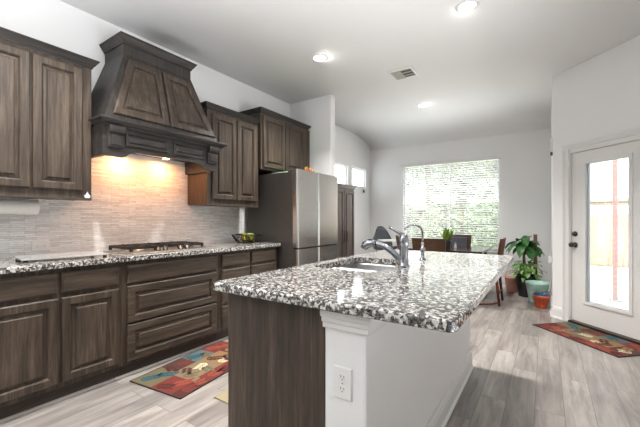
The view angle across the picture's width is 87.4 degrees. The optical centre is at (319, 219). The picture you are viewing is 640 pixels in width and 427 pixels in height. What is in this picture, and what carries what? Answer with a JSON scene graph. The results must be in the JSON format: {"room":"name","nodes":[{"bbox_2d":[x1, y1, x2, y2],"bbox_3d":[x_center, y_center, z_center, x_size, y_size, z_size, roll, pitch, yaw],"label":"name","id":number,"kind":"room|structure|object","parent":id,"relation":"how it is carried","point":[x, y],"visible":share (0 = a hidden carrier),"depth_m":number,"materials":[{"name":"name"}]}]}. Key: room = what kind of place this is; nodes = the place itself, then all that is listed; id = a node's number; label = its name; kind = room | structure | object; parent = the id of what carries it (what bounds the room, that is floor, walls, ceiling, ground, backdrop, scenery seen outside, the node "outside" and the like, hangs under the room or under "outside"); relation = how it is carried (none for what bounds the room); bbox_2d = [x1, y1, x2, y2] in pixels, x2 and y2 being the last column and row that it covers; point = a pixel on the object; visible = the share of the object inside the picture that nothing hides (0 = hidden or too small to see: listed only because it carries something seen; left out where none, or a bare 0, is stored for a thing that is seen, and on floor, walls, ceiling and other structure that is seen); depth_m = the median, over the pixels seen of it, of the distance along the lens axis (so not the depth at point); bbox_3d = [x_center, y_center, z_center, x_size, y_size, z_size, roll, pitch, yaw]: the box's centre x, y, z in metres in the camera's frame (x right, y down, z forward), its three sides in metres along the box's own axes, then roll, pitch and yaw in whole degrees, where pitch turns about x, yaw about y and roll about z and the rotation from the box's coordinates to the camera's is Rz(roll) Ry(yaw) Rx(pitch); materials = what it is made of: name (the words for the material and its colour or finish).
{"room":"kitchen","nodes":[
{"label":"kitchen","id":0,"kind":"room"},
{"bbox_2d":[0,0,369,257],"bbox_3d":[-2.741,-0.310,1.794,0.129,3.000,13.910,0,0,34],"label":"wall","id":1,"kind":"structure","parent":0,"point":[133,201],"depth_m":3.10,"materials":[{"name":"stone"}]},
{"bbox_2d":[31,241,49,251],"bbox_3d":[-2.137,0.205,2.566,0.008,0.076,0.114,0,0,34],"label":"wall outlet","id":2,"kind":"object","parent":1,"relation":"attached to","point":[38,245],"visible":1,"depth_m":2.56,"materials":[{"name":"white plastic"}]},
{"bbox_2d":[0,27,99,200],"bbox_3d":[-2.104,-0.680,2.306,0.372,1.070,0.914,0,0,34],"label":"upper cabinet","id":3,"kind":"object","parent":1,"relation":"attached to","point":[45,88],"visible":1,"depth_m":2.31,"materials":[{"name":"brown wood"}]},
{"bbox_2d":[0,199,39,214],"bbox_3d":[-2.124,-0.095,2.305,0.104,0.118,0.302,0,0,34],"label":"paper towel roll","id":4,"kind":"object","parent":3,"relation":"hanging from","point":[7,206],"visible":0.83,"depth_m":2.31,"materials":[{"name":"paper"}]},
{"bbox_2d":[88,31,227,174],"bbox_3d":[-1.487,-1.002,3.047,0.567,1.039,1.164,0,0,34],"label":"range hood","id":5,"kind":"object","parent":1,"relation":"attached to","point":[145,101],"visible":0.98,"depth_m":2.85,"materials":[{"name":"brown wood"}]},
{"bbox_2d":[188,101,260,207],"bbox_3d":[-1.086,-0.672,3.814,0.370,1.055,0.781,0,0,34],"label":"upper cabinet","id":6,"kind":"object","parent":1,"relation":"attached to","point":[234,183],"visible":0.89,"depth_m":3.67,"materials":[{"name":"brown wood"}]},
{"bbox_2d":[240,106,310,174],"bbox_3d":[-0.580,-0.978,4.530,0.412,0.735,1.047,0,0,34],"label":"upper cabinet","id":7,"kind":"object","parent":1,"relation":"attached to","point":[283,141],"visible":0.77,"depth_m":4.30,"materials":[{"name":"brown wood"}]},
{"bbox_2d":[335,163,345,184],"bbox_3d":[0.333,-0.863,6.377,0.060,0.385,0.565,0,0,34],"label":"window","id":8,"kind":"structure","parent":1,"relation":"in","point":[343,166],"depth_m":6.58,"materials":[{"name":"white paint"}]},
{"bbox_2d":[352,167,363,186],"bbox_3d":[0.756,-0.875,7.005,0.060,0.380,0.600,0,0,34],"label":"window","id":9,"kind":"structure","parent":1,"relation":"in","point":[362,171],"depth_m":7.22,"materials":[{"name":"white paint"}]},
{"bbox_2d":[290,94,334,175],"bbox_3d":[-0.118,-0.305,4.935,0.725,2.990,0.120,0,0,34],"label":"wall","id":10,"kind":"structure","parent":0,"point":[318,113],"depth_m":4.78,"materials":[{"name":"paint"}]},
{"bbox_2d":[0,286,639,426],"bbox_3d":[-0.728,1.250,0.346,5.146,0.120,14.060,0,0,34],"label":"floor","id":11,"kind":"structure","parent":0,"point":[524,374],"depth_m":2.32,"materials":[{"name":"grey wood"}]},
{"bbox_2d":[0,262,121,419],"bbox_3d":[-1.975,0.750,2.260,0.630,0.872,0.938,0,0,34],"label":"base cabinet","id":12,"kind":"object","parent":11,"relation":"on","point":[61,328],"visible":0.98,"depth_m":2.15,"materials":[{"name":"brown wood"}]},
{"bbox_2d":[0,242,280,273],"bbox_3d":[-1.481,0.294,2.968,0.645,0.036,2.705,0,0,34],"label":"countertop","id":13,"kind":"structure","parent":12,"relation":"on","point":[7,265],"depth_m":2.43,"materials":[{"name":"stone"}]},
{"bbox_2d":[13,251,108,262],"bbox_3d":[-1.837,0.263,2.391,0.340,0.024,0.490,0,0,41],"label":"glass cutting board","id":14,"kind":"object","parent":13,"relation":"on","point":[25,258],"visible":0.99,"depth_m":2.34,"materials":[{"name":"white glass"}]},
{"bbox_2d":[103,241,213,254],"bbox_3d":[-1.445,0.248,3.062,0.510,0.056,0.770,0,0,34],"label":"gas cooktop","id":15,"kind":"object","parent":13,"relation":"in","point":[158,247],"visible":1,"depth_m":2.90,"materials":[{"name":"silver metal"}]},
{"bbox_2d":[232,233,260,242],"bbox_3d":[-0.877,0.224,3.992,0.308,0.103,0.360,0,0,34],"label":"fruit bowl","id":16,"kind":"object","parent":13,"relation":"on","point":[241,234],"visible":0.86,"depth_m":3.90,"materials":[{"name":"black metal"}]},
{"bbox_2d":[0,336,227,424],"bbox_3d":[-1.273,1.180,2.825,0.020,0.020,2.660,0,0,34],"label":"trim","id":17,"kind":"structure","parent":11,"relation":"on","point":[12,417],"depth_m":2.37,"materials":[{"name":"brown stained oak"}]},
{"bbox_2d":[119,253,217,375],"bbox_3d":[-1.466,0.750,3.014,0.630,0.872,0.878,0,0,34],"label":"base cabinet","id":18,"kind":"object","parent":11,"relation":"on","point":[170,304],"visible":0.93,"depth_m":2.77,"materials":[{"name":"brown wood"}]},
{"bbox_2d":[130,341,227,398],"bbox_3d":[-0.950,1.185,2.740,0.531,0.009,0.916,0,0,27],"label":"rug","id":19,"kind":"object","parent":11,"relation":"on","point":[179,378],"visible":0.72,"depth_m":2.58,"materials":[{"name":"multicoloured fabric"}]},
{"bbox_2d":[214,389,227,403],"bbox_3d":[-0.288,1.185,2.429,0.475,0.009,0.795,0,0,34],"label":"floor mat","id":20,"kind":"object","parent":11,"relation":"on","point":[223,396],"visible":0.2,"depth_m":2.23,"materials":[{"name":"beige fabric"}]},
{"bbox_2d":[216,247,276,339],"bbox_3d":[-0.985,0.750,3.730,0.627,0.872,0.842,0,0,34],"label":"base cabinet","id":21,"kind":"object","parent":11,"relation":"on","point":[231,264],"visible":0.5,"depth_m":3.39,"materials":[{"name":"brown wood"}]},
{"bbox_2d":[248,169,336,269],"bbox_3d":[-0.339,0.303,4.429,0.805,1.770,0.905,0,0,34],"label":"refrigerator","id":22,"kind":"object","parent":11,"relation":"on","point":[297,208],"visible":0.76,"depth_m":4.04,"materials":[{"name":"silver metal"}]},
{"bbox_2d":[336,183,355,258],"bbox_3d":[0.132,0.321,5.362,0.621,1.730,0.839,0,0,34],"label":"pantry cabinet","id":23,"kind":"object","parent":11,"relation":"on","point":[345,193],"visible":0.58,"depth_m":5.26,"materials":[{"name":"brown wood"}]},
{"bbox_2d":[228,266,473,426],"bbox_3d":[0.395,0.751,2.103,0.747,0.874,1.930,0,0,34],"label":"kitchen island","id":24,"kind":"object","parent":11,"relation":"on","point":[282,357],"visible":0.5,"depth_m":1.36,"materials":[{"name":"brown wood"}]},
{"bbox_2d":[334,364,351,401],"bbox_3d":[0.080,0.578,1.183,0.072,0.114,0.008,0,0,34],"label":"wall outlet","id":25,"kind":"object","parent":24,"relation":"attached to","point":[342,375],"visible":1,"depth_m":1.18,"materials":[{"name":"white plastic"}]},
{"bbox_2d":[338,373,345,381],"bbox_3d":[0.079,0.557,1.181,0.033,0.029,0.003,0,0,34],"label":"socket","id":26,"kind":"object","parent":25,"relation":"attached to","point":[341,376],"depth_m":1.18,"materials":[{"name":"white plastic"}]},
{"bbox_2d":[338,385,345,393],"bbox_3d":[0.079,0.599,1.181,0.033,0.029,0.003,0,0,34],"label":"socket","id":27,"kind":"object","parent":25,"relation":"attached to","point":[341,388],"depth_m":1.18,"materials":[{"name":"white plastic"}]},
{"bbox_2d":[213,249,513,332],"bbox_3d":[0.500,0.294,2.022,1.028,0.036,1.998,0,0,34],"label":"island countertop","id":28,"kind":"structure","parent":24,"relation":"on","point":[439,292],"depth_m":1.40,"materials":[{"name":"stone"}]},
{"bbox_2d":[331,262,395,271],"bbox_3d":[0.279,0.414,2.104,0.432,0.200,0.632,0,0,34],"label":"sink","id":29,"kind":"object","parent":28,"relation":"in","point":[358,266],"visible":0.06,"depth_m":2.37,"materials":[{"name":"silver metal"}]},
{"bbox_2d":[331,267,376,271],"bbox_3d":[0.190,0.414,1.971,0.432,0.200,0.313,0,0,34],"label":"basin","id":30,"kind":"object","parent":29,"relation":"in","point":[344,268],"depth_m":2.12,"materials":[{"name":"silver metal"}]},
{"bbox_2d":[361,226,409,266],"bbox_3d":[0.388,0.156,2.015,0.300,0.239,0.068,0,0,28],"label":"kitchen faucet","id":31,"kind":"object","parent":28,"relation":"on","point":[401,258],"visible":1,"depth_m":1.96,"materials":[{"name":"silver metal"}]},
{"bbox_2d":[404,224,425,259],"bbox_3d":[0.657,0.154,2.288,0.150,0.243,0.074,0,0,-7],"label":"water tap","id":32,"kind":"object","parent":28,"relation":"on","point":[422,248],"visible":1,"depth_m":2.30,"materials":[{"name":"silver metal"}]},
{"bbox_2d":[373,226,396,250],"bbox_3d":[1.248,0.661,6.301,0.430,1.062,0.595,0,0,-14],"label":"high chair","id":33,"kind":"object","parent":11,"relation":"on","point":[381,234],"visible":0.42,"depth_m":6.53,"materials":[{"name":"grey plastic"}]},
{"bbox_2d":[378,239,395,241],"bbox_3d":[1.286,0.383,6.148,0.420,0.025,0.280,0,0,-14],"label":"tray","id":34,"kind":"object","parent":33,"relation":"on","point":[383,240],"depth_m":6.01,"materials":[{"name":"white plastic"}]},
{"bbox_2d":[395,235,398,249],"bbox_3d":[1.510,0.728,5.517,0.521,0.926,0.472,0,0,14],"label":"dining chair","id":35,"kind":"object","parent":11,"relation":"on","point":[397,236],"visible":0.19,"depth_m":5.38,"materials":[{"name":"brown wood"}]},
{"bbox_2d":[412,238,445,251],"bbox_3d":[1.639,0.728,4.871,0.472,0.926,0.521,0,0,34],"label":"dining chair","id":36,"kind":"object","parent":11,"relation":"on","point":[436,245],"visible":0.16,"depth_m":4.64,"materials":[{"name":"brown wood"}]},
{"bbox_2d":[408,245,491,253],"bbox_3d":[2.043,0.815,5.256,1.050,0.749,1.000,0,0,34],"label":"dining table","id":37,"kind":"object","parent":11,"relation":"on","point":[460,249],"visible":0.25,"depth_m":4.91,"materials":[{"name":"brown wood"}]},
{"bbox_2d":[438,227,453,247],"bbox_3d":[1.921,0.264,5.123,0.237,0.349,0.207,0,0,14],"label":"potted plant","id":38,"kind":"object","parent":37,"relation":"on","point":[447,235],"visible":0.7,"depth_m":5.10,"materials":[{"name":"green plant"}]},
{"bbox_2d":[450,234,471,245],"bbox_3d":[2.293,0.728,5.715,0.472,0.926,0.521,0,0,34],"label":"dining chair","id":39,"kind":"object","parent":11,"relation":"on","point":[460,240],"visible":0.18,"depth_m":5.85,"materials":[{"name":"grey fabric"}]},
{"bbox_2d":[479,237,505,305],"bbox_3d":[2.382,0.728,4.836,0.521,0.926,0.560,0,0,34],"label":"dining chair","id":40,"kind":"object","parent":11,"relation":"on","point":[502,241],"visible":0.43,"depth_m":4.60,"materials":[{"name":"brown wood"}]},
{"bbox_2d":[505,270,516,292],"bbox_3d":[3.150,1.011,5.511,0.202,0.354,0.202,0,0,34],"label":"basket","id":41,"kind":"object","parent":11,"relation":"on","point":[510,282],"visible":0.75,"depth_m":5.44,"materials":[{"name":"wicker"}]},
{"bbox_2d":[505,234,547,297],"bbox_3d":[3.200,0.709,5.194,0.554,0.958,0.500,0,0,8],"label":"potted plant","id":42,"kind":"object","parent":11,"relation":"on","point":[524,247],"visible":0.98,"depth_m":5.11,"materials":[{"name":"green plant"}]},
{"bbox_2d":[525,280,549,302],"bbox_3d":[3.123,1.043,4.817,0.296,0.290,0.296,0,0,34],"label":"planter","id":43,"kind":"object","parent":11,"relation":"on","point":[532,286],"visible":0.8,"depth_m":4.76,"materials":[{"name":"ceramic"}]},
{"bbox_2d":[532,291,549,308],"bbox_3d":[2.991,1.072,4.532,0.206,0.231,0.206,0,0,34],"label":"flower pot","id":44,"kind":"object","parent":11,"relation":"on","point":[541,299],"visible":1,"depth_m":4.47,"materials":[{"name":"orange ceramic"}]},
{"bbox_2d":[533,322,639,357],"bbox_3d":[2.728,1.185,3.376,0.501,0.009,0.916,0,0,-11],"label":"rug","id":45,"kind":"object","parent":11,"relation":"on","point":[617,347],"visible":1,"depth_m":3.30,"materials":[{"name":"multicoloured fabric"}]},
{"bbox_2d":[60,0,639,150],"bbox_3d":[-0.728,-1.762,0.346,5.146,0.495,14.060,0,0,34],"label":"ceiling","id":46,"kind":"structure","parent":0,"point":[489,69],"depth_m":3.43,"materials":[{"name":"paint"}]},
{"bbox_2d":[311,53,327,61],"bbox_3d":[-0.001,-1.744,3.619,0.184,0.011,0.184,0,0,34],"label":"recessed light","id":47,"kind":"object","parent":46,"relation":"in","point":[319,57],"visible":1,"depth_m":3.60,"materials":[{"name":"white paint"}]},
{"bbox_2d":[387,66,418,80],"bbox_3d":[0.995,-1.744,4.015,0.300,0.010,0.290,0,0,34],"label":"ceiling vent","id":48,"kind":"object","parent":46,"relation":"in","point":[407,72],"visible":1,"depth_m":4.00,"materials":[{"name":"white metal"}]},
{"bbox_2d":[416,103,428,106],"bbox_3d":[1.571,-1.744,5.128,0.184,0.011,0.184,0,0,34],"label":"recessed light","id":49,"kind":"object","parent":46,"relation":"in","point":[421,104],"visible":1,"depth_m":5.11,"materials":[{"name":"white paint"}]},
{"bbox_2d":[455,0,478,12],"bbox_3d":[1.203,-1.744,2.741,0.184,0.011,0.184,0,0,34],"label":"recessed light","id":50,"kind":"object","parent":46,"relation":"in","point":[465,6],"visible":1,"depth_m":2.73,"materials":[{"name":"white paint"}]},
{"bbox_2d":[370,128,550,282],"bbox_3d":[2.508,-0.310,6.535,3.530,3.000,0.120,0,0,34],"label":"wall","id":51,"kind":"structure","parent":0,"point":[525,161],"depth_m":5.93,"materials":[{"name":"paint"}]},
{"bbox_2d":[404,159,498,250],"bbox_3d":[2.509,-0.275,6.546,1.780,1.690,0.060,0,0,34],"label":"window","id":52,"kind":"structure","parent":51,"relation":"in","point":[497,159],"depth_m":6.52,"materials":[{"name":"white paint"}]},
{"bbox_2d":[400,155,500,249],"bbox_3d":[2.438,-0.305,6.459,1.860,1.680,0.074,0,0,34],"label":"window blind","id":53,"kind":"object","parent":52,"relation":"attached to","point":[493,157],"visible":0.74,"depth_m":6.37,"materials":[{"name":"white plastic"}]},
{"bbox_2d":[494,279,549,290],"bbox_3d":[2.467,1.123,6.474,3.290,0.135,0.026,0,0,34],"label":"baseboard","id":54,"kind":"structure","parent":51,"relation":"attached to","point":[503,280],"depth_m":5.94,"materials":[{"name":"white paint"}]},
{"bbox_2d":[551,84,552,300],"bbox_3d":[3.388,-0.310,4.808,0.100,3.000,1.760,0,0,34],"label":"wall","id":55,"kind":"structure","parent":0,"point":[552,84],"depth_m":4.33,"materials":[{"name":"paint"}]},
{"bbox_2d":[549,283,552,316],"bbox_3d":[3.329,1.123,4.833,0.026,0.135,1.760,0,0,34],"label":"baseboard","id":56,"kind":"structure","parent":55,"relation":"attached to","point":[550,290],"depth_m":4.56,"materials":[{"name":"white paint"}]},
{"bbox_2d":[550,138,552,155],"bbox_3d":[2.877,-0.902,4.163,0.026,0.215,0.030,0,0,34],"label":"sensor","id":57,"kind":"object","parent":55,"relation":"attached to","point":[551,152],"visible":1,"depth_m":4.15,"materials":[{"name":"white plastic"}]},
{"bbox_2d":[553,35,639,307],"bbox_3d":[3.123,0.190,3.038,0.120,4.000,2.200,0,0,-11],"label":"wall","id":58,"kind":"structure","parent":0,"point":[599,96],"depth_m":3.66,"materials":[{"name":"paint"}]},
{"bbox_2d":[551,306,561,319],"bbox_3d":[2.855,1.123,4.032,0.026,0.135,0.145,0,0,-11],"label":"baseboard","id":59,"kind":"structure","parent":58,"relation":"attached to","point":[556,311],"depth_m":4.03,"materials":[{"name":"white paint"}]},
{"bbox_2d":[562,128,639,321],"bbox_3d":[3.021,0.163,3.506,0.142,2.055,0.952,0,0,-11],"label":"trim","id":60,"kind":"structure","parent":58,"relation":"attached to","point":[566,154],"depth_m":3.89,"materials":[{"name":"white paint"}]},
{"bbox_2d":[568,140,639,339],"bbox_3d":[2.983,0.196,3.497,0.127,1.916,0.779,0,0,-11],"label":"door","id":61,"kind":"structure","parent":58,"relation":"in","point":[624,322],"depth_m":3.54,"materials":[{"name":"paint"}]},
{"bbox_2d":[568,320,639,344],"bbox_3d":[3.007,1.175,3.503,0.130,0.030,0.792,0,0,-11],"label":"trim","id":62,"kind":"structure","parent":58,"relation":"attached to","point":[598,329],"depth_m":3.47,"materials":[{"name":"wood"}]},
{"label":"outside","id":63,"kind":"structure","parent":0,"visible":0},
{"bbox_2d":[590,257,627,267],"bbox_3d":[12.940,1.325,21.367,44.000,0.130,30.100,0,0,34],"label":"lawn","id":64,"kind":"structure","parent":63,"point":[623,257],"depth_m":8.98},
{"bbox_2d":[406,205,421,242],"bbox_3d":[2.878,0.322,11.469,1.284,1.899,1.271,0,0,34],"label":"shrub","id":65,"kind":"object","parent":64,"relation":"on","point":[406,205],"visible":0.19,"depth_m":11.11,"materials":[{"name":"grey plant"}]},
{"bbox_2d":[406,194,430,215],"bbox_3d":[2.701,-0.005,16.513,4.850,2.530,4.000,0,0,34],"label":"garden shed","id":66,"kind":"object","parent":64,"relation":"on","point":[406,194],"visible":0.03,"depth_m":15.82,"materials":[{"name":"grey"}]},
{"bbox_2d":[406,165,470,214],"bbox_3d":[6.503,-3.135,20.238,5.261,8.816,4.986,0,0,34],"label":"tree","id":67,"kind":"object","parent":64,"relation":"on","point":[435,165],"visible":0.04,"depth_m":20.10,"materials":[{"name":"green plant"}]},
{"bbox_2d":[420,193,462,238],"bbox_3d":[3.906,0.187,10.751,1.328,2.168,1.304,0,0,34],"label":"shrub","id":68,"kind":"object","parent":64,"relation":"on","point":[435,193],"visible":0.31,"depth_m":10.51,"materials":[{"name":"green plant"}]},
{"bbox_2d":[431,160,496,214],"bbox_3d":[5.633,-1.880,13.631,3.223,6.308,3.292,0,0,34],"label":"tree","id":69,"kind":"object","parent":64,"relation":"on","point":[490,160],"visible":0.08,"depth_m":13.43,"materials":[{"name":"green plant"}]},
{"bbox_2d":[463,196,496,247],"bbox_3d":[4.957,0.282,10.056,1.278,1.979,1.247,0,0,34],"label":"shrub","id":70,"kind":"object","parent":64,"relation":"on","point":[487,196],"visible":0.27,"depth_m":9.82,"materials":[{"name":"green plant"}]},
{"bbox_2d":[406,214,627,266],"bbox_3d":[4.435,0.535,11.320,19.133,1.430,0.150,0,0,34],"label":"wooden fence","id":71,"kind":"object","parent":64,"relation":"on","point":[593,223],"visible":0.03,"depth_m":9.03,"materials":[{"name":"brown wood"}]},
{"bbox_2d":[590,158,627,252],"bbox_3d":[13.168,-2.075,12.227,8.200,6.670,6.200,0,0,34],"label":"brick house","id":72,"kind":"structure","parent":64,"relation":"on","point":[594,208],"depth_m":11.42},
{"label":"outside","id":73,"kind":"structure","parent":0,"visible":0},
{"bbox_2d":[590,266,627,309],"bbox_3d":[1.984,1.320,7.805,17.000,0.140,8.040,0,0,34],"label":"patio","id":74,"kind":"structure","parent":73,"point":[595,268],"depth_m":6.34,"materials":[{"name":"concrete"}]},
{"bbox_2d":[609,160,621,301],"bbox_3d":[4.527,-0.245,5.137,0.140,2.990,0.140,0,0,34],"label":"patio post","id":75,"kind":"object","parent":74,"relation":"on","point":[615,200],"visible":0.48,"depth_m":5.11,"materials":[{"name":"wood"}]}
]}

